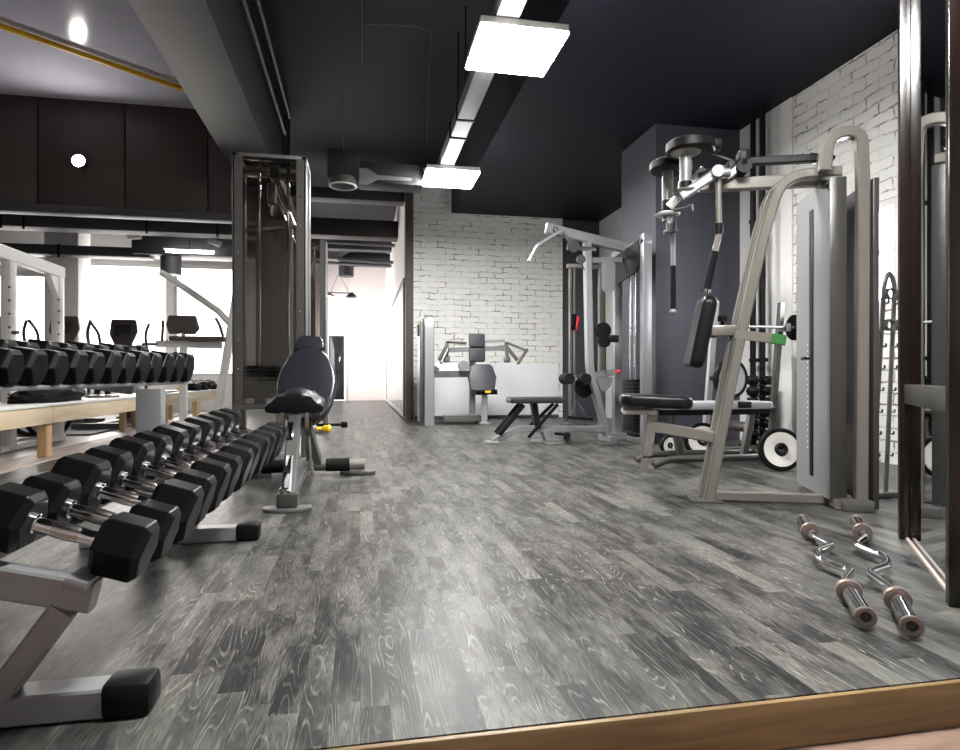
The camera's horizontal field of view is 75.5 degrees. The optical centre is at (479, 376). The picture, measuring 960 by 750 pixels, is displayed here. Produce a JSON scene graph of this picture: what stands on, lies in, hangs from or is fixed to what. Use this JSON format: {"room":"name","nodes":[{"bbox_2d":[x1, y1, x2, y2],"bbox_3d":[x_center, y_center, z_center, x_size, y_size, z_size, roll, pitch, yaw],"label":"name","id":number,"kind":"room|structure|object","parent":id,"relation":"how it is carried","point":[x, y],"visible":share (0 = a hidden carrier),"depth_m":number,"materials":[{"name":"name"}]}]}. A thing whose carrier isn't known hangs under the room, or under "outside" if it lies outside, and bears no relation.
{"room":"gym","nodes":[
{"label":"gym","id":0,"kind":"room"},
{"bbox_2d":[44,232,89,392],"bbox_3d":[-7.256,-1.380,10.920,0.530,4.400,0.500,0,0,-11],"label":"wall column","id":1,"kind":"structure","parent":0,"point":[77,270],"depth_m":10.71,"materials":[{"name":"white paint"}]},
{"bbox_2d":[0,236,231,275],"bbox_3d":[-6.676,-2.090,10.422,6.250,0.660,0.500,0,0,-11],"label":"ventilation duct","id":2,"kind":"object","parent":1,"relation":"attached to","point":[150,248],"visible":0.76,"depth_m":10.43,"materials":[{"name":"black metal"}]},
{"bbox_2d":[0,214,231,238],"bbox_3d":[-7.019,-2.370,9.430,7.600,0.300,0.356,0,0,-11],"label":"ventilation duct","id":3,"kind":"object","parent":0,"point":[15,222],"visible":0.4,"depth_m":9.57,"materials":[{"name":"black metal"}]},
{"bbox_2d":[0,230,254,411],"bbox_3d":[-8.034,-1.425,12.807,8.010,4.690,0.200,0,0,-11],"label":"wall","id":4,"kind":"structure","parent":0,"point":[6,236],"depth_m":12.89,"materials":[{"name":"white paint"}]},
{"bbox_2d":[0,413,207,473],"bbox_3d":[-4.183,0.740,6.932,0.340,0.060,12.700,0,0,-11],"label":"trim","id":5,"kind":"structure","parent":4,"relation":"attached to","point":[29,460],"depth_m":5.70,"materials":[{"name":"brown wood"}]},
{"bbox_2d":[90,263,167,351],"bbox_3d":[-7.338,-1.190,12.921,1.580,2.320,0.080,0,0,-11],"label":"window frame","id":6,"kind":"structure","parent":4,"relation":"in","point":[91,264],"depth_m":12.94,"materials":[{"name":"white paint"}]},
{"bbox_2d":[174,266,231,375],"bbox_3d":[-5.713,-1.190,13.236,1.490,2.320,0.080,0,0,-11],"label":"window","id":7,"kind":"structure","parent":4,"relation":"in","point":[183,267],"depth_m":13.14,"materials":[{"name":"white paint"}]},
{"bbox_2d":[0,95,289,212],"bbox_3d":[-6.649,-2.880,7.779,8.200,1.380,0.120,0,0,-11],"label":"wall","id":8,"kind":"structure","parent":0,"point":[136,156],"depth_m":8.07,"materials":[{"name":"wood"}]},
{"bbox_2d":[71,154,87,168],"bbox_3d":[-5.135,-2.760,7.957,0.158,0.158,0.105,0,0,-11],"label":"spotlight","id":9,"kind":"object","parent":8,"relation":"attached to","point":[79,161],"visible":1,"depth_m":7.91,"materials":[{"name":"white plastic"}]},
{"bbox_2d":[0,202,231,223],"bbox_3d":[-6.641,-2.140,7.739,8.200,0.100,0.200,0,0,-11],"label":"trim","id":10,"kind":"structure","parent":8,"relation":"attached to","point":[5,208],"depth_m":8.03,"materials":[{"name":"metal"}]},
{"bbox_2d":[128,0,282,167],"bbox_3d":[-1.827,-3.080,2.600,0.520,1.000,11.900,0,0,-11],"label":"beam","id":11,"kind":"structure","parent":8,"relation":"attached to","point":[209,47],"depth_m":5.40,"materials":[{"name":"grey paint"}]},
{"bbox_2d":[241,0,285,134],"bbox_3d":[-1.689,-3.243,3.544,0.044,0.050,9.600,0,0,-11],"label":"conduit pipe","id":12,"kind":"object","parent":11,"relation":"attached to","point":[244,2],"visible":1,"depth_m":6.32,"materials":[{"name":"grey metal"}]},
{"bbox_2d":[255,0,290,118],"bbox_3d":[-1.630,-3.463,3.555,0.044,0.050,9.600,0,0,-11],"label":"conduit pipe","id":13,"kind":"object","parent":11,"relation":"attached to","point":[258,3],"visible":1,"depth_m":6.62,"materials":[{"name":"grey metal"}]},
{"bbox_2d":[0,0,494,258],"bbox_3d":[-4.429,-3.660,7.495,12.550,0.160,22.600,0,0,-11],"label":"ceiling","id":14,"kind":"structure","parent":0,"point":[316,44],"depth_m":7.17,"materials":[{"name":"paint"}]},
{"bbox_2d":[0,23,183,91],"bbox_3d":[-5.543,-3.540,5.431,0.056,0.053,7.100,0,0,41],"label":"pipe","id":15,"kind":"object","parent":14,"relation":"attached to","point":[2,26],"visible":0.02,"depth_m":6.81,"materials":[{"name":"yellow metal"}]},
{"bbox_2d":[163,238,214,253],"bbox_3d":[-4.771,-2.800,10.184,0.780,1.520,0.110,0,0,-11],"label":"tube light","id":16,"kind":"object","parent":14,"relation":"hanging from","point":[189,249],"visible":0.91,"depth_m":10.16,"materials":[{"name":"white paint"}]},
{"bbox_2d":[327,84,422,192],"bbox_3d":[-1.278,-2.930,7.632,1.150,1.300,0.568,0,0,-11],"label":"ceiling vent","id":17,"kind":"object","parent":14,"relation":"in","point":[345,170],"visible":1,"depth_m":7.53,"materials":[{"name":"metal"}]},
{"bbox_2d":[329,174,356,190],"bbox_3d":[-1.644,-2.335,7.443,0.336,0.110,0.336,0,0,-11],"label":"diffuser","id":18,"kind":"object","parent":17,"relation":"attached to","point":[341,182],"depth_m":7.37,"materials":[{"name":"white paint"}]},
{"bbox_2d":[361,0,431,150],"bbox_3d":[-0.445,-3.097,4.296,0.773,0.938,5.805,0,0,-11],"label":"cable","id":19,"kind":"object","parent":14,"relation":"attached to","point":[362,23],"visible":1,"depth_m":6.46,"materials":[{"name":"grey metal"}]},
{"bbox_2d":[424,0,526,208],"bbox_3d":[0.165,-3.020,4.412,0.190,1.110,9.600,0,0,-11],"label":"duct","id":20,"kind":"object","parent":14,"relation":"hanging from","point":[477,83],"visible":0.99,"depth_m":5.86,"materials":[{"name":"grey metal"}]},
{"bbox_2d":[423,164,479,188],"bbox_3d":[-0.369,-2.442,7.568,0.630,0.069,0.630,0,0,-11],"label":"ceiling light","id":21,"kind":"object","parent":20,"relation":"hanging from","point":[447,176],"visible":0.86,"depth_m":7.44,"materials":[{"name":"white paint"}]},
{"bbox_2d":[465,15,568,76],"bbox_3d":[0.255,-2.442,4.602,0.630,0.069,0.630,0,0,-11],"label":"ceiling light","id":22,"kind":"object","parent":20,"relation":"hanging from","point":[499,44],"visible":1,"depth_m":4.50,"materials":[{"name":"white paint"}]},
{"bbox_2d":[328,259,384,400],"bbox_3d":[-3.891,-1.380,19.007,2.560,4.600,0.200,0,0,-11],"label":"wall","id":23,"kind":"structure","parent":0,"point":[364,314],"depth_m":18.96,"materials":[{"name":"white paint"}]},
{"bbox_2d":[328,320,346,400],"bbox_3d":[-4.348,-0.497,18.842,0.620,2.455,0.130,0,0,-11],"label":"door","id":24,"kind":"structure","parent":23,"relation":"in","point":[337,329],"depth_m":18.85,"materials":[{"name":"white paint"}]},
{"bbox_2d":[385,192,404,417],"bbox_3d":[-2.014,-1.380,14.939,0.200,4.600,8.700,0,0,-11],"label":"wall","id":25,"kind":"structure","parent":0,"point":[394,275],"depth_m":13.16,"materials":[{"name":"white paint"}]},
{"bbox_2d":[311,217,397,241],"bbox_3d":[-2.789,-3.000,12.600,2.210,0.340,0.400,0,0,-11],"label":"trim","id":26,"kind":"structure","parent":25,"relation":"attached to","point":[321,228],"depth_m":12.48,"materials":[{"name":"grey paint"}]},
{"bbox_2d":[311,186,403,205],"bbox_3d":[-2.428,-3.140,10.734,2.210,0.180,0.300,0,0,-11],"label":"trim","id":27,"kind":"structure","parent":25,"relation":"attached to","point":[318,194],"depth_m":10.69,"materials":[{"name":"metal"}]},
{"bbox_2d":[325,239,391,252],"bbox_3d":[-3.264,-3.230,15.054,2.210,0.300,0.300,0,0,-11],"label":"trim","id":28,"kind":"structure","parent":25,"relation":"attached to","point":[331,247],"depth_m":15.00,"materials":[{"name":"metal"}]},
{"bbox_2d":[328,261,391,267],"bbox_3d":[-3.173,-2.680,14.664,2.142,0.120,0.080,0,0,-11],"label":"pipe","id":29,"kind":"object","parent":25,"relation":"attached to","point":[329,262],"visible":0.66,"depth_m":14.69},
{"bbox_2d":[326,240,394,246],"bbox_3d":[-2.907,-2.880,13.290,2.142,0.120,0.080,0,0,-11],"label":"pipe","id":30,"kind":"object","parent":25,"relation":"attached to","point":[328,241],"visible":0.66,"depth_m":13.32,"materials":[{"name":"metal"}]},
{"bbox_2d":[339,252,389,277],"bbox_3d":[-2.988,-2.900,16.024,1.300,0.640,0.380,0,0,-11],"label":"duct elbow","id":31,"kind":"object","parent":25,"relation":"attached to","point":[346,271],"visible":0.58,"depth_m":15.86,"materials":[{"name":"metal"}]},
{"bbox_2d":[337,257,392,263],"bbox_3d":[-2.579,-2.620,13.964,1.243,0.120,0.080,0,0,-11],"label":"pipe","id":32,"kind":"object","parent":25,"relation":"attached to","point":[338,258],"visible":1,"depth_m":13.93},
{"bbox_2d":[386,278,404,416],"bbox_3d":[-2.009,-0.517,14.304,0.030,2.415,7.200,0,0,-11],"label":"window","id":33,"kind":"structure","parent":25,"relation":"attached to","point":[395,318],"depth_m":12.92,"materials":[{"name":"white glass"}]},
{"bbox_2d":[405,192,412,418],"bbox_3d":[-1.222,-1.380,10.662,0.130,4.400,0.300,0,0,-11],"label":"trim","id":34,"kind":"structure","parent":25,"relation":"attached to","point":[408,196],"depth_m":10.52,"materials":[{"name":"brown paint"}]},
{"bbox_2d":[0,399,959,749],"bbox_3d":[-4.514,0.775,10.330,13.540,0.130,19.520,0,0,-11],"label":"floor","id":35,"kind":"structure","parent":0,"point":[465,584],"depth_m":1.97,"materials":[{"name":"grey wood"}]},
{"bbox_2d":[0,244,65,452],"bbox_3d":[-4.991,-0.268,5.859,1.116,1.975,2.400,0,0,-11],"label":"power rack","id":36,"kind":"object","parent":35,"relation":"on","point":[14,263],"visible":0.68,"depth_m":6.09,"materials":[{"name":"metal"}]},
{"bbox_2d":[27,316,104,423],"bbox_3d":[-5.976,-0.090,8.775,0.840,1.590,1.680,0,0,-11],"label":"elliptical trainer","id":37,"kind":"object","parent":35,"relation":"on","point":[71,323],"visible":0.28,"depth_m":8.98,"materials":[{"name":"brown plastic"}]},
{"bbox_2d":[0,394,135,457],"bbox_3d":[-4.150,0.475,5.920,0.560,0.490,5.400,0,0,-11],"label":"wooden bench","id":38,"kind":"object","parent":35,"relation":"on","point":[12,416],"visible":0.7,"depth_m":5.54,"materials":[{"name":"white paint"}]},
{"bbox_2d":[7,388,86,403],"bbox_3d":[-4.039,0.153,5.851,0.395,0.152,1.330,0,0,-11],"label":"bag","id":39,"kind":"object","parent":38,"relation":"on","point":[52,395],"visible":0.84,"depth_m":5.49,"materials":[{"name":"black fabric"}]},
{"bbox_2d":[85,390,119,397],"bbox_3d":[-4.300,0.164,7.062,0.338,0.128,0.338,0,0,-11],"label":"plate","id":40,"kind":"object","parent":38,"relation":"on","point":[96,392],"visible":0.56,"depth_m":6.98,"materials":[{"name":"grey metal"}]},
{"bbox_2d":[71,319,149,428],"bbox_3d":[-5.413,-0.090,9.291,0.840,1.590,1.680,0,0,-11],"label":"elliptical trainer","id":41,"kind":"object","parent":35,"relation":"on","point":[124,332],"visible":0.39,"depth_m":9.44,"materials":[{"name":"brown plastic"}]},
{"bbox_2d":[0,381,260,727],"bbox_3d":[-1.281,0.353,2.288,0.776,0.734,2.440,0,0,-11],"label":"dumbbell rack","id":42,"kind":"object","parent":35,"relation":"on","point":[127,692],"visible":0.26,"depth_m":1.29,"materials":[{"name":"silver metal"}]},
{"bbox_2d":[0,347,24,385],"bbox_3d":[-1.370,-0.044,1.622,0.290,0.137,0.111,0,0,-12],"label":"dumbbell","id":43,"kind":"object","parent":42,"relation":"on","point":[12,367],"visible":1,"depth_m":1.63,"materials":[{"name":"black rubber"}]},
{"bbox_2d":[8,346,48,385],"bbox_3d":[-1.394,-0.047,1.745,0.295,0.143,0.118,0,0,-10],"label":"dumbbell","id":44,"kind":"object","parent":42,"relation":"on","point":[36,366],"visible":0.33,"depth_m":1.74,"materials":[{"name":"black rubber"}]},
{"bbox_2d":[0,339,88,384],"bbox_3d":[-1.442,-0.051,2.001,0.302,0.152,0.127,0,0,-11],"label":"dumbbell","id":45,"kind":"object","parent":42,"relation":"on","point":[78,363],"visible":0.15,"depth_m":1.99,"materials":[{"name":"black rubber"}]},
{"bbox_2d":[0,561,102,613],"bbox_3d":[-0.996,0.411,1.264,0.400,0.156,0.045,0,0,-11],"label":"tray","id":46,"kind":"object","parent":42,"relation":"on","point":[19,583],"depth_m":1.26,"materials":[{"name":"silver metal"}]},
{"bbox_2d":[35,348,68,384],"bbox_3d":[-1.418,-0.047,1.871,0.295,0.143,0.118,0,0,-11],"label":"dumbbell","id":47,"kind":"object","parent":42,"relation":"on","point":[58,364],"visible":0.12,"depth_m":1.87,"materials":[{"name":"black rubber"}]},
{"bbox_2d":[8,339,104,383],"bbox_3d":[-1.469,-0.051,2.136,0.302,0.152,0.127,0,0,-11],"label":"dumbbell","id":48,"kind":"object","parent":42,"relation":"on","point":[96,360],"visible":0.19,"depth_m":2.12,"materials":[{"name":"black rubber"}]},
{"bbox_2d":[27,339,121,383],"bbox_3d":[-1.495,-0.056,2.276,0.312,0.163,0.139,0,0,-11],"label":"dumbbell","id":49,"kind":"object","parent":42,"relation":"on","point":[113,359],"visible":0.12,"depth_m":2.26,"materials":[{"name":"black rubber"}]},
{"bbox_2d":[0,482,159,582],"bbox_3d":[-0.873,0.328,1.313,0.347,0.210,0.139,0,0,-10],"label":"dumbbell","id":50,"kind":"object","parent":42,"relation":"on","point":[124,545],"visible":1,"depth_m":1.29,"materials":[{"name":"black rubber"}]},
{"bbox_2d":[70,519,100,530],"bbox_3d":[-0.963,0.394,1.565,0.191,0.068,0.120,0,0,-11],"label":"tray","id":51,"kind":"object","parent":42,"relation":"on","point":[80,522],"depth_m":1.58,"materials":[{"name":"grey metal"}]},
{"bbox_2d":[51,341,135,383],"bbox_3d":[-1.523,-0.056,2.423,0.312,0.163,0.139,0,0,-10],"label":"dumbbell","id":52,"kind":"object","parent":42,"relation":"on","point":[127,373],"visible":0.12,"depth_m":2.41,"materials":[{"name":"black rubber"}]},
{"bbox_2d":[22,471,180,561],"bbox_3d":[-0.899,0.329,1.464,0.347,0.210,0.139,0,0,-10],"label":"dumbbell","id":53,"kind":"object","parent":42,"relation":"on","point":[63,493],"visible":0.62,"depth_m":1.44,"materials":[{"name":"black rubber"}]},
{"bbox_2d":[66,341,150,382],"bbox_3d":[-1.552,-0.061,2.575,0.321,0.174,0.150,0,0,-10],"label":"dumbbell","id":54,"kind":"object","parent":42,"relation":"on","point":[143,364],"visible":0.16,"depth_m":2.56,"materials":[{"name":"black rubber"}]},
{"bbox_2d":[89,343,161,382],"bbox_3d":[-1.582,-0.061,2.732,0.321,0.174,0.150,0,0,-10],"label":"dumbbell","id":55,"kind":"object","parent":42,"relation":"on","point":[155,359],"visible":0.13,"depth_m":2.72,"materials":[{"name":"black rubber"}]},
{"bbox_2d":[50,452,203,543],"bbox_3d":[-0.928,0.318,1.627,0.368,0.236,0.165,0,0,-11],"label":"dumbbell","id":56,"kind":"object","parent":42,"relation":"on","point":[93,473],"visible":0.7,"depth_m":1.60,"materials":[{"name":"black rubber"}]},
{"bbox_2d":[98,342,174,382],"bbox_3d":[-1.613,-0.066,2.895,0.330,0.185,0.162,0,0,-11],"label":"dumbbell","id":57,"kind":"object","parent":42,"relation":"on","point":[168,359],"visible":0.2,"depth_m":2.88,"materials":[{"name":"black rubber"}]},
{"bbox_2d":[132,489,151,496],"bbox_3d":[-1.064,0.394,2.086,0.191,0.068,0.120,0,0,-11],"label":"tray","id":58,"kind":"object","parent":42,"relation":"on","point":[135,490],"depth_m":2.02,"materials":[{"name":"grey metal"}]},
{"bbox_2d":[115,344,184,381],"bbox_3d":[-1.646,-0.066,3.064,0.330,0.185,0.162,0,0,-11],"label":"dumbbell","id":59,"kind":"object","parent":42,"relation":"on","point":[178,371],"visible":0.15,"depth_m":3.05,"materials":[{"name":"black rubber"}]},
{"bbox_2d":[84,445,216,525],"bbox_3d":[-0.968,0.316,1.802,0.368,0.236,0.165,0,0,-11],"label":"dumbbell","id":60,"kind":"object","parent":42,"relation":"on","point":[121,461],"visible":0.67,"depth_m":1.78,"materials":[{"name":"black rubber"}]},
{"bbox_2d":[126,345,194,381],"bbox_3d":[-1.679,-0.070,3.238,0.337,0.194,0.171,0,0,-11],"label":"dumbbell","id":61,"kind":"object","parent":42,"relation":"on","point":[189,366],"visible":0.16,"depth_m":3.22,"materials":[{"name":"black rubber"}]},
{"bbox_2d":[109,435,231,513],"bbox_3d":[-1.001,0.311,1.985,0.378,0.247,0.177,0,0,-11],"label":"dumbbell","id":62,"kind":"object","parent":42,"relation":"on","point":[143,451],"visible":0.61,"depth_m":1.96,"materials":[{"name":"black rubber"}]},
{"bbox_2d":[133,430,242,501],"bbox_3d":[-1.037,0.311,2.172,0.378,0.247,0.177,0,0,-10],"label":"dumbbell","id":63,"kind":"object","parent":42,"relation":"on","point":[163,444],"visible":0.51,"depth_m":2.15,"materials":[{"name":"black rubber"}]},
{"bbox_2d":[152,424,253,491],"bbox_3d":[-1.069,0.309,2.365,0.385,0.256,0.186,0,0,-12],"label":"dumbbell","id":64,"kind":"object","parent":42,"relation":"on","point":[180,437],"visible":0.51,"depth_m":2.34,"materials":[{"name":"black rubber"}]},
{"bbox_2d":[168,420,260,481],"bbox_3d":[-1.111,0.308,2.561,0.385,0.256,0.186,0,0,-10],"label":"dumbbell","id":65,"kind":"object","parent":42,"relation":"on","point":[194,430],"visible":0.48,"depth_m":2.54,"materials":[{"name":"black rubber"}]},
{"bbox_2d":[184,416,270,475],"bbox_3d":[-1.143,0.306,2.763,0.391,0.264,0.194,0,0,-12],"label":"dumbbell","id":66,"kind":"object","parent":42,"relation":"on","point":[207,426],"visible":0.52,"depth_m":2.74,"materials":[{"name":"black rubber"}]},
{"bbox_2d":[197,413,276,467],"bbox_3d":[-1.183,0.306,2.967,0.391,0.264,0.194,0,0,-11],"label":"dumbbell","id":67,"kind":"object","parent":42,"relation":"on","point":[219,422],"visible":0.43,"depth_m":2.94,"materials":[{"name":"black rubber"}]},
{"bbox_2d":[208,410,283,462],"bbox_3d":[-1.218,0.305,3.176,0.397,0.271,0.201,0,0,-10],"label":"dumbbell","id":68,"kind":"object","parent":42,"relation":"on","point":[229,419],"visible":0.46,"depth_m":3.15,"materials":[{"name":"black rubber"}]},
{"bbox_2d":[219,408,287,456],"bbox_3d":[-1.260,0.304,3.387,0.397,0.271,0.201,0,0,-11],"label":"dumbbell","id":69,"kind":"object","parent":42,"relation":"on","point":[238,416],"visible":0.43,"depth_m":3.37,"materials":[{"name":"black rubber"}]},
{"bbox_2d":[131,389,216,427],"bbox_3d":[-5.052,0.475,10.583,0.560,0.490,3.900,0,0,-11],"label":"wooden bench","id":70,"kind":"object","parent":35,"relation":"on","point":[172,398],"visible":0.37,"depth_m":10.37,"materials":[{"name":"white paint"}]},
{"bbox_2d":[142,269,231,420],"bbox_3d":[-3.902,-0.371,8.438,1.095,2.152,0.735,0,0,19],"label":"machine","id":71,"kind":"object","parent":35,"relation":"on","point":[183,325],"visible":0.88,"depth_m":8.40,"materials":[{"name":"white paint"}]},
{"bbox_2d":[232,152,327,459],"bbox_3d":[-2.050,-0.545,6.702,0.621,2.530,3.540,0,0,-11],"label":"cable machine","id":72,"kind":"object","parent":35,"relation":"on","point":[280,273],"visible":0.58,"depth_m":5.03,"materials":[{"name":"grey metal"}]},
{"bbox_2d":[250,335,375,513],"bbox_3d":[-1.153,0.211,3.933,0.999,1.019,1.360,0,0,-11],"label":"bench","id":73,"kind":"object","parent":35,"relation":"on","point":[307,382],"visible":0.84,"depth_m":4.09,"materials":[{"name":"leather"}]},
{"bbox_2d":[417,315,527,425],"bbox_3d":[-0.114,-0.105,9.403,1.669,1.650,0.552,0,0,-11],"label":"machine","id":74,"kind":"object","parent":35,"relation":"on","point":[481,377],"visible":1,"depth_m":9.27,"materials":[{"name":"silver metal"}]},
{"bbox_2d":[483,223,651,443],"bbox_3d":[0.913,-0.486,6.848,1.732,2.436,0.860,0,0,-11],"label":"machine","id":75,"kind":"object","parent":35,"relation":"on","point":[626,260],"depth_m":6.89,"materials":[{"name":"silver metal"}]},
{"bbox_2d":[527,227,569,261],"bbox_3d":[0.811,-1.438,6.782,0.647,0.412,0.129,0,0,-32],"label":"bar","id":76,"kind":"object","parent":75,"relation":"hanging from","point":[558,231],"visible":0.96,"depth_m":6.71,"materials":[{"name":"silver metal"}]},
{"bbox_2d":[560,264,604,425],"bbox_3d":[1.418,-0.403,8.423,0.605,2.245,0.300,0,0,-11],"label":"exercise machine","id":77,"kind":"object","parent":35,"relation":"on","point":[573,324],"depth_m":8.38,"materials":[{"name":"beige paint"}]},
{"bbox_2d":[659,435,674,450],"bbox_3d":[1.732,0.625,5.683,0.180,0.182,0.057,0,0,-17],"label":"weight plate","id":78,"kind":"object","parent":35,"relation":"on","point":[664,443],"visible":0.77,"depth_m":5.66,"materials":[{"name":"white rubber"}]},
{"bbox_2d":[683,422,710,449],"bbox_3d":[1.970,0.560,5.505,0.310,0.317,0.131,0,0,9],"label":"weight plate","id":79,"kind":"object","parent":35,"relation":"on","point":[690,444],"visible":0.36,"depth_m":5.47,"materials":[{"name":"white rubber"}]},
{"bbox_2d":[634,400,772,468],"bbox_3d":[1.875,0.457,5.099,1.138,0.518,0.376,0,0,-11],"label":"bench","id":80,"kind":"object","parent":35,"relation":"on","point":[751,408],"visible":0.6,"depth_m":5.03,"materials":[{"name":"grey metal"}]},
{"bbox_2d":[701,301,790,451],"bbox_3d":[2.461,0.006,5.706,0.850,1.417,0.630,0,0,-11],"label":"rack","id":81,"kind":"object","parent":35,"relation":"on","point":[733,425],"visible":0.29,"depth_m":5.76,"materials":[{"name":"silver metal"}]},
{"bbox_2d":[713,360,747,397],"bbox_3d":[2.185,0.014,5.398,0.350,0.350,0.057,0,0,-19],"label":"weight plate","id":82,"kind":"object","parent":81,"relation":"hanging from","point":[742,381],"visible":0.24,"depth_m":5.41,"materials":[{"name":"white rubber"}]},
{"bbox_2d":[748,315,796,339],"bbox_3d":[2.540,-0.460,5.691,1.250,0.240,0.240,0,0,-11],"label":"barbell","id":83,"kind":"object","parent":81,"relation":"on","point":[792,335],"visible":0.41,"depth_m":5.75,"materials":[{"name":"silver metal"}]},
{"bbox_2d":[618,125,878,512],"bbox_3d":[1.523,-0.325,3.711,1.350,2.109,0.645,0,0,10],"label":"machine","id":84,"kind":"object","parent":35,"relation":"on","point":[838,233],"visible":1,"depth_m":3.52,"materials":[{"name":"beige paint"}]},
{"bbox_2d":[749,113,757,373],"bbox_3d":[2.939,-1.055,6.670,0.065,3.550,0.100,0,0,-11],"label":"pipe","id":85,"kind":"object","parent":35,"relation":"on","point":[753,359],"visible":0.56,"depth_m":6.64,"materials":[{"name":"black plastic"}]},
{"bbox_2d":[739,374,783,449],"bbox_3d":[2.840,0.345,6.274,0.300,0.750,0.300,0,0,-11],"label":"tower","id":86,"kind":"object","parent":35,"relation":"on","point":[753,441],"visible":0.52,"depth_m":6.28,"materials":[{"name":"black plastic"}]},
{"bbox_2d":[746,387,770,395],"bbox_3d":[2.836,0.143,6.293,0.250,0.090,0.102,0,0,-11],"label":"dumbbell","id":87,"kind":"object","parent":86,"relation":"on","point":[751,391],"visible":0.92,"depth_m":6.26,"materials":[{"name":"black rubber"}]},
{"bbox_2d":[747,376,771,384],"bbox_3d":[2.836,0.033,6.293,0.250,0.090,0.102,0,0,-11],"label":"dumbbell","id":88,"kind":"object","parent":86,"relation":"on","point":[752,380],"visible":0.88,"depth_m":6.26,"materials":[{"name":"black rubber"}]},
{"bbox_2d":[758,106,768,437],"bbox_3d":[2.970,-1.055,6.513,0.065,3.550,0.100,0,0,-11],"label":"pipe","id":89,"kind":"object","parent":35,"relation":"on","point":[762,359],"visible":0.56,"depth_m":6.49,"materials":[{"name":"black plastic"}]},
{"bbox_2d":[757,428,796,470],"bbox_3d":[2.296,0.554,4.742,0.330,0.332,0.094,0,0,3],"label":"weight plate","id":90,"kind":"object","parent":35,"relation":"on","point":[769,443],"visible":0.9,"depth_m":4.72,"materials":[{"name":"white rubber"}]},
{"bbox_2d":[791,356,796,434],"bbox_3d":[2.875,0.214,5.556,0.210,0.972,0.141,0,0,-20],"label":"board","id":91,"kind":"object","parent":35,"relation":"on","point":[793,358],"visible":0.38,"depth_m":5.54,"materials":[{"name":"grey metal"}]},
{"bbox_2d":[796,514,877,627],"bbox_3d":[1.321,0.679,2.349,0.104,0.077,1.282,0,0,20],"label":"bar","id":92,"kind":"object","parent":35,"relation":"on","point":[848,590],"visible":1,"depth_m":1.97,"materials":[{"name":"silver metal"}]},
{"bbox_2d":[849,515,924,636],"bbox_3d":[1.470,0.679,2.311,0.104,0.077,1.382,0,0,26],"label":"bar","id":93,"kind":"object","parent":35,"relation":"on","point":[897,599],"visible":1,"depth_m":1.90,"materials":[{"name":"silver metal"}]},
{"bbox_2d":[879,271,897,497],"bbox_3d":[2.424,0.040,3.736,0.240,1.360,0.144,0,0,-11],"label":"stand","id":94,"kind":"object","parent":35,"relation":"on","point":[885,492],"visible":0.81,"depth_m":3.75,"materials":[{"name":"grey metal"}]},
{"bbox_2d":[879,319,895,332],"bbox_3d":[2.416,-0.303,3.679,0.097,0.082,0.032,0,0,-11],"label":"spring collar","id":95,"kind":"object","parent":94,"relation":"hanging from","point":[893,323],"visible":0.98,"depth_m":3.68,"materials":[{"name":"grey metal"}]},
{"bbox_2d":[880,288,897,301],"bbox_3d":[2.426,-0.488,3.681,0.097,0.082,0.032,0,0,-11],"label":"spring collar","id":96,"kind":"object","parent":94,"relation":"hanging from","point":[894,291],"visible":1,"depth_m":3.68,"materials":[{"name":"grey metal"}]},
{"bbox_2d":[898,0,959,607],"bbox_3d":[1.703,-0.780,2.350,0.066,3.000,0.950,0,0,26],"label":"mirror","id":97,"kind":"object","parent":35,"relation":"on","point":[928,30],"visible":1,"depth_m":2.38,"materials":[{"name":"black paint"}]},
{"bbox_2d":[911,0,944,577],"bbox_3d":[1.713,-0.760,2.345,0.010,2.920,0.830,0,0,26],"label":"mirror glass","id":98,"kind":"object","parent":97,"relation":"on","point":[927,16],"depth_m":2.39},
{"bbox_2d":[413,168,562,418],"bbox_3d":[0.146,-1.380,10.933,2.670,4.600,0.268,0,0,-11],"label":"wall","id":99,"kind":"structure","parent":0,"point":[473,273],"depth_m":10.83,"materials":[{"name":"brick"}]},
{"bbox_2d":[414,414,558,418],"bbox_3d":[0.142,0.690,10.793,2.560,0.050,0.020,0,0,-11],"label":"baseboard","id":100,"kind":"structure","parent":99,"relation":"attached to","point":[551,415],"depth_m":10.83,"materials":[{"name":"grey metal"}]},
{"bbox_2d":[563,220,598,416],"bbox_3d":[1.778,-1.380,11.344,0.820,4.600,0.240,0,0,-11],"label":"wall","id":101,"kind":"structure","parent":0,"point":[592,227],"depth_m":11.22,"materials":[{"name":"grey paint"}]},
{"bbox_2d":[452,0,897,221],"bbox_3d":[2.194,-3.250,4.346,2.860,0.840,13.900,0,0,-11],"label":"ceiling","id":102,"kind":"structure","parent":0,"point":[552,145],"depth_m":6.00,"materials":[{"name":"paint"}]},
{"bbox_2d":[622,123,739,441],"bbox_3d":[2.404,-1.230,7.473,1.080,3.980,0.920,0,0,-11],"label":"wall pillar","id":103,"kind":"structure","parent":0,"point":[641,190],"depth_m":7.02,"materials":[{"name":"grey paint"}]},
{"bbox_2d":[599,30,897,464],"bbox_3d":[3.588,-1.230,4.621,0.240,4.900,13.710,0,0,-11],"label":"wall","id":104,"kind":"structure","parent":0,"point":[862,92],"depth_m":6.04,"materials":[{"name":"brick"}]},
{"bbox_2d":[324,679,959,749],"bbox_3d":[0.404,0.775,1.333,7.300,0.106,0.014,0,0,-11],"label":"trim","id":105,"kind":"structure","parent":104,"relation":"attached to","point":[777,724],"depth_m":1.36,"materials":[{"name":"beige wood"}]},
{"bbox_2d":[879,196,897,307],"bbox_3d":[3.411,-1.030,5.325,0.100,0.900,0.560,0,0,-11],"label":"window","id":106,"kind":"structure","parent":104,"relation":"in","point":[891,203],"depth_m":5.09,"materials":[{"name":"white paint"}]},
{"bbox_2d":[780,726,959,749],"bbox_3d":[-1.774,0.880,-1.362,13.000,0.100,4.480,0,0,-11],"label":"floor","id":107,"kind":"structure","parent":0,"point":[946,738],"depth_m":1.40,"materials":[{"name":"wood"}]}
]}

